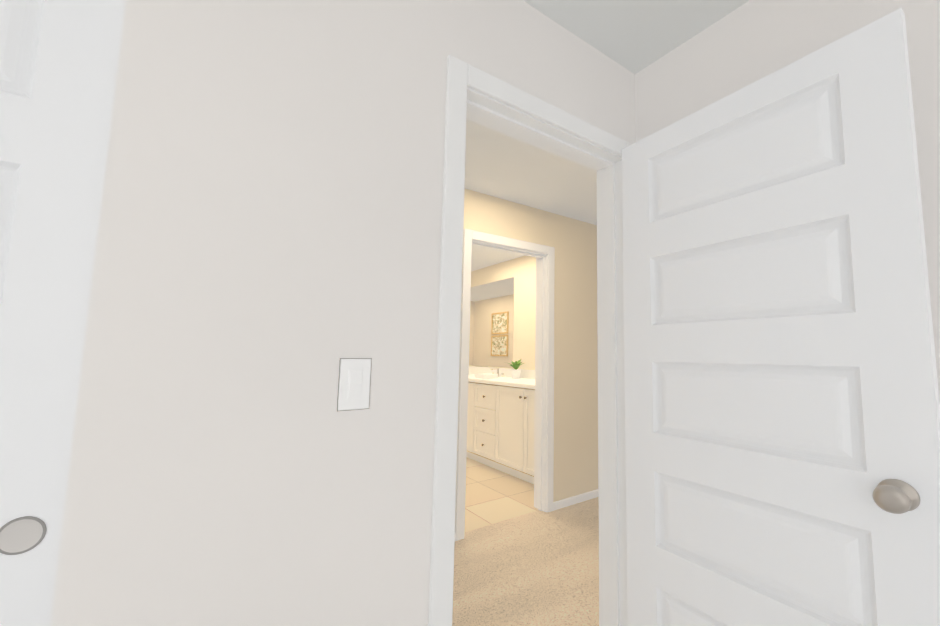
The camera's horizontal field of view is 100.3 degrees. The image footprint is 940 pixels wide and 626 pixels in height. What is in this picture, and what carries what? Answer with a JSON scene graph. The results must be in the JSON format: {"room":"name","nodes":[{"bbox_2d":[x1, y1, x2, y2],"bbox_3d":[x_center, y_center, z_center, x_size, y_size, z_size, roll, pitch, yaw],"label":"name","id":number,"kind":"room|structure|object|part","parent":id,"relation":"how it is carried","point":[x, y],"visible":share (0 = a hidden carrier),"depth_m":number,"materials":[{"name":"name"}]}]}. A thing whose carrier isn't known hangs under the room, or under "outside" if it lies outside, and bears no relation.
{"room":"bedroom","nodes":[
{"label":"bedroom","id":0,"kind":"room"},
{"bbox_2d":[50,0,625,625],"bbox_3d":[-0.056,0.147,1.146,1.543,2.469,0.120,5,-7,-34],"label":"wall","id":1,"kind":"structure","parent":0,"point":[268,248],"depth_m":0.84,"materials":[{"name":"paint"}]},
{"bbox_2d":[337,358,371,411],"bbox_3d":[-0.270,0.167,0.922,0.077,0.123,0.010,5,-7,-34],"label":"light switch","id":2,"kind":"object","parent":1,"relation":"attached to","point":[354,381],"visible":1,"depth_m":0.92,"materials":[{"name":"white plastic"}]},
{"bbox_3d":[-0.269,0.167,0.922,0.034,0.068,0.002,5,-7,-34],"label":"rocker frame","id":3,"kind":"part","parent":2,"relation":"part of","materials":[{"name":"white plastic"}]},
{"bbox_2d":[428,55,467,625],"bbox_3d":[-0.063,0.305,1.048,0.066,2.107,0.015,5,-7,-34],"label":"bedroom door trim leg","id":4,"kind":"object","parent":1,"relation":"attached to","point":[444,496],"visible":0.98,"depth_m":1.06,"materials":[{"name":"white"}]},
{"bbox_2d":[466,87,621,169],"bbox_3d":[0.273,-0.652,1.432,0.802,0.036,0.120,5,-7,-34],"label":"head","id":5,"kind":"object","parent":1,"relation":"attached to","point":[479,98],"visible":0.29,"depth_m":1.39},
{"bbox_2d":[467,100,614,167],"bbox_3d":[0.274,-0.637,1.429,0.762,0.025,0.035,5,-7,-34],"label":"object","id":6,"kind":"object","parent":5,"relation":"attached to","point":[498,118],"visible":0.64,"depth_m":1.39,"materials":[{"name":"white wood"}]},
{"bbox_2d":[466,64,627,625],"bbox_3d":[0.254,0.329,1.340,0.787,2.108,0.150,5,-7,-34],"label":"door frame","id":7,"kind":"structure","parent":1,"relation":"attached to","point":[604,416],"depth_m":1.52,"materials":[{"name":"white wood"}]},
{"bbox_3d":[0.236,-0.675,1.490,0.772,0.080,0.015,5,-7,-34],"label":"far bedroom door head trim","id":8,"kind":"part","parent":7,"relation":"part of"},
{"bbox_3d":[0.311,-0.686,1.379,0.772,0.080,0.015,5,-7,-34],"label":"bedroom door head trim","id":9,"kind":"part","parent":7,"relation":"part of","materials":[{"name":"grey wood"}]},
{"bbox_2d":[597,170,601,625],"bbox_3d":[0.558,0.364,1.623,0.066,2.107,0.015,5,-7,-34],"label":"far bedroom door trim leg","id":10,"kind":"object","parent":1,"relation":"attached to","point":[599,463],"visible":0.11,"depth_m":1.60,"materials":[{"name":"white"}]},
{"bbox_2d":[471,246,524,270],"bbox_3d":[-0.745,-0.686,5.385,1.990,0.152,5.000,5,-7,-34],"label":"ceiling","id":11,"kind":"structure","parent":0,"point":[481,257],"depth_m":4.94,"materials":[{"name":"paint"}]},
{"bbox_2d":[464,457,537,531],"bbox_3d":[-0.825,1.794,5.168,1.990,0.151,4.940,5,-7,-34],"label":"floor","id":12,"kind":"structure","parent":0,"point":[493,495],"depth_m":3.42,"materials":[{"name":"beige tile"}]},
{"bbox_2d":[466,379,534,483],"bbox_3d":[0.358,1.269,4.505,0.592,0.911,2.286,5,-7,-34],"label":"bathroom vanity","id":13,"kind":"object","parent":12,"relation":"on","point":[501,421],"depth_m":4.08,"materials":[{"name":"beige wood"}]},
{"bbox_3d":[-0.076,1.220,4.690,0.018,0.789,0.452,5,-7,-34],"label":"door","id":14,"kind":"part","parent":13,"relation":"part of","materials":[{"name":"beige wood"}]},
{"bbox_3d":[0.165,1.186,4.333,0.018,0.261,0.396,5,-7,-34],"label":"drawer","id":15,"kind":"part","parent":13,"relation":"part of","materials":[{"name":"beige wood"}]},
{"bbox_3d":[0.159,1.446,4.308,0.018,0.261,0.396,5,-7,-34],"label":"drawer","id":16,"kind":"part","parent":13,"relation":"part of","materials":[{"name":"beige wood"}]},
{"bbox_3d":[0.172,0.926,4.359,0.018,0.261,0.396,5,-7,-34],"label":"drawer","id":17,"kind":"part","parent":13,"relation":"part of","materials":[{"name":"beige wood"}]},
{"bbox_2d":[468,371,534,390],"bbox_3d":[0.371,0.784,4.559,0.583,0.081,2.314,5,-7,-34],"label":"countertop","id":18,"kind":"structure","parent":13,"relation":"on","point":[474,376],"depth_m":4.43,"materials":[{"name":"white stone"}]},
{"bbox_2d":[474,373,498,378],"bbox_3d":[0.194,0.747,4.657,0.200,0.055,0.220,5,-7,-34],"label":"sink","id":19,"kind":"object","parent":18,"relation":"on","point":[481,375],"depth_m":4.58,"materials":[{"name":"white ceramic"}]},
{"bbox_2d":[490,368,499,376],"bbox_3d":[0.314,0.747,4.931,0.142,0.106,0.044,5,-7,-34],"label":"faucet","id":20,"kind":"object","parent":18,"relation":"on","point":[497,369],"depth_m":4.94,"materials":[{"name":"silver metal"}]},
{"bbox_2d":[504,359,532,378],"bbox_3d":[0.532,0.651,4.585,0.263,0.230,0.326,5,-7,-34],"label":"plant","id":21,"kind":"object","parent":18,"relation":"on","point":[517,373],"depth_m":4.57,"materials":[{"name":"green plant"}]},
{"bbox_3d":[0.402,1.152,3.982,0.018,0.789,0.437,5,-7,-34],"label":"door","id":22,"kind":"part","parent":13,"relation":"part of","materials":[{"name":"beige wood"}]},
{"bbox_3d":[0.650,1.116,3.615,0.018,0.789,0.437,5,-7,-34],"label":"door","id":23,"kind":"part","parent":13,"relation":"part of","materials":[{"name":"beige wood"}]},
{"bbox_2d":[469,256,535,369],"bbox_3d":[0.000,0.607,5.782,0.120,2.506,4.760,5,-7,-34],"label":"wall","id":24,"kind":"structure","parent":0,"point":[521,270],"depth_m":4.81,"materials":[{"name":"paint"}]},
{"bbox_2d":[469,277,513,367],"bbox_3d":[0.243,0.155,5.363,0.005,1.155,1.085,5,-7,-34],"label":"bathroom mirror","id":25,"kind":"object","parent":24,"relation":"attached to","point":[491,334],"visible":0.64,"depth_m":5.27,"materials":[{"name":"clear mirror"}]},
{"bbox_2d":[469,366,534,378],"bbox_3d":[0.605,0.731,4.726,0.020,0.131,2.305,5,-7,-34],"label":"backsplash","id":26,"kind":"structure","parent":24,"relation":"attached to","point":[530,374],"depth_m":4.88,"materials":[{"name":"white stone"}]},
{"bbox_2d":[452,497,598,625],"bbox_3d":[0.671,1.522,2.369,3.700,0.134,1.397,5,-7,-34],"label":"floor","id":27,"kind":"structure","parent":0,"point":[538,568],"depth_m":2.25,"materials":[{"name":"beige carpet"}]},
{"bbox_2d":[455,188,598,529],"bbox_3d":[0.313,0.339,3.067,3.700,2.506,0.120,5,-7,-34],"label":"wall","id":28,"kind":"structure","parent":0,"point":[572,242],"depth_m":3.35,"materials":[{"name":"paint"}]},
{"bbox_2d":[455,229,471,540],"bbox_3d":[-0.042,0.458,2.737,0.066,2.137,0.015,5,-7,-34],"label":"bathroom door trim leg","id":29,"kind":"object","parent":28,"relation":"attached to","point":[463,405],"visible":1,"depth_m":2.72,"materials":[{"name":"white"}]},
{"bbox_2d":[472,239,547,257],"bbox_3d":[0.296,-0.514,3.124,0.805,0.036,0.120,5,-7,-34],"label":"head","id":30,"kind":"object","parent":28,"relation":"attached to","point":[506,247],"visible":0.36,"depth_m":3.09},
{"bbox_2d":[472,242,543,257],"bbox_3d":[0.297,-0.499,3.120,0.765,0.025,0.035,5,-7,-34],"label":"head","id":31,"kind":"object","parent":30,"relation":"attached to","point":[504,249],"visible":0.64,"depth_m":3.11},
{"bbox_2d":[472,230,548,511],"bbox_3d":[0.281,0.481,3.025,0.790,2.138,0.135,5,-7,-34],"label":"door frame","id":32,"kind":"structure","parent":28,"relation":"attached to","point":[544,429],"depth_m":3.20,"materials":[{"name":"white wood"}]},
{"bbox_3d":[0.334,-0.548,3.071,0.775,0.080,0.015,5,-7,-34],"label":"bathroom door head trim","id":33,"kind":"part","parent":32,"relation":"part of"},
{"bbox_2d":[534,258,536,506],"bbox_3d":[0.582,0.517,3.315,0.066,2.137,0.015,5,-7,-34],"label":"far leg of the bathroom door trim","id":34,"kind":"object","parent":28,"relation":"attached to","point":[535,379],"visible":0.21,"depth_m":3.29,"materials":[{"name":"white"}]},
{"bbox_2d":[538,257,543,510],"bbox_3d":[0.584,0.550,3.229,0.011,2.055,0.035,5,-7,-34],"label":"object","id":35,"kind":"object","parent":28,"relation":"attached to","point":[540,426],"visible":1,"depth_m":3.22,"materials":[{"name":"white wood"}]},
{"bbox_2d":[546,247,553,511],"bbox_3d":[0.657,0.506,3.203,0.066,2.137,0.015,5,-7,-34],"label":"bathroom door trim leg","id":36,"kind":"object","parent":28,"relation":"attached to","point":[550,400],"visible":1,"depth_m":3.19,"materials":[{"name":"white"}]},
{"bbox_2d":[553,489,598,510],"bbox_3d":[1.207,1.581,3.489,1.324,0.081,0.012,5,-7,-34],"label":"baseboard","id":37,"kind":"structure","parent":28,"relation":"attached to","point":[563,503],"depth_m":3.26,"materials":[{"name":"white wood"}]},
{"bbox_2d":[464,0,749,224],"bbox_3d":[0.812,-1.178,0.251,6.212,0.173,5.300,5,-7,-34],"label":"ceiling","id":38,"kind":"structure","parent":0,"point":[634,36],"depth_m":1.62,"materials":[{"name":"paint"}]},
{"bbox_2d":[625,68,635,143],"bbox_3d":[0.613,0.194,1.593,0.069,2.443,0.120,5,-7,-34],"label":"wall","id":39,"kind":"structure","parent":0,"point":[630,107],"depth_m":1.65,"materials":[{"name":"paint"}]},
{"bbox_2d":[606,165,619,625],"bbox_3d":[0.559,0.397,1.538,0.011,2.025,0.035,5,-7,-34],"label":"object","id":40,"kind":"object","parent":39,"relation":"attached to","point":[612,421],"visible":1,"depth_m":1.54,"materials":[{"name":"white wood"}]},
{"bbox_2d":[635,0,939,401],"bbox_3d":[1.779,0.043,0.033,0.120,2.496,4.023,5,-7,-34],"label":"wall","id":41,"kind":"structure","parent":0,"point":[746,44],"depth_m":1.23,"materials":[{"name":"paint"}]},
{"bbox_3d":[-1.294,-0.954,0.402,1.500,0.433,0.120,5,-7,-34],"label":"wall","id":42,"kind":"structure","parent":0,"visible":0},
{"bbox_2d":[0,0,125,625],"bbox_3d":[-1.028,0.277,0.491,0.768,2.023,0.035,5,-7,-34],"label":"closet door","id":43,"kind":"structure","parent":42,"relation":"in","point":[59,60],"depth_m":0.69,"materials":[{"name":"white wood"}]},
{"bbox_2d":[0,519,42,552],"bbox_3d":[-0.746,0.370,0.651,0.052,0.052,0.001,5,-7,-34],"label":"door knob","id":44,"kind":"object","parent":43,"relation":"attached to","point":[20,535],"visible":1,"depth_m":0.65,"materials":[{"name":"grey metal"}]},
{"bbox_2d":[0,516,46,554],"bbox_3d":[-0.746,0.370,0.651,0.060,0.060,0.002,5,-7,-34],"label":"rim","id":45,"kind":"object","parent":43,"relation":"attached to","point":[42,523],"visible":1,"depth_m":0.66,"materials":[{"name":"grey metal"}]},
{"bbox_3d":[0.633,0.354,1.512,0.066,2.107,0.015,5,-7,-34],"label":"bedroom door trim leg","id":46,"kind":"object","parent":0,"visible":0},
{"bbox_2d":[622,8,939,625],"bbox_3d":[0.779,0.336,1.133,0.171,2.045,0.758,5,-7,-34],"label":"bedroom door","id":47,"kind":"structure","parent":46,"relation":"attached to","point":[782,428],"depth_m":1.05,"materials":[{"name":"white wood"}]},
{"bbox_3d":[0.908,0.395,0.839,0.069,0.066,0.066,5,-7,-34],"label":"knob","id":48,"kind":"part","parent":47,"relation":"part of","materials":[{"name":"silver metal"}]}
]}

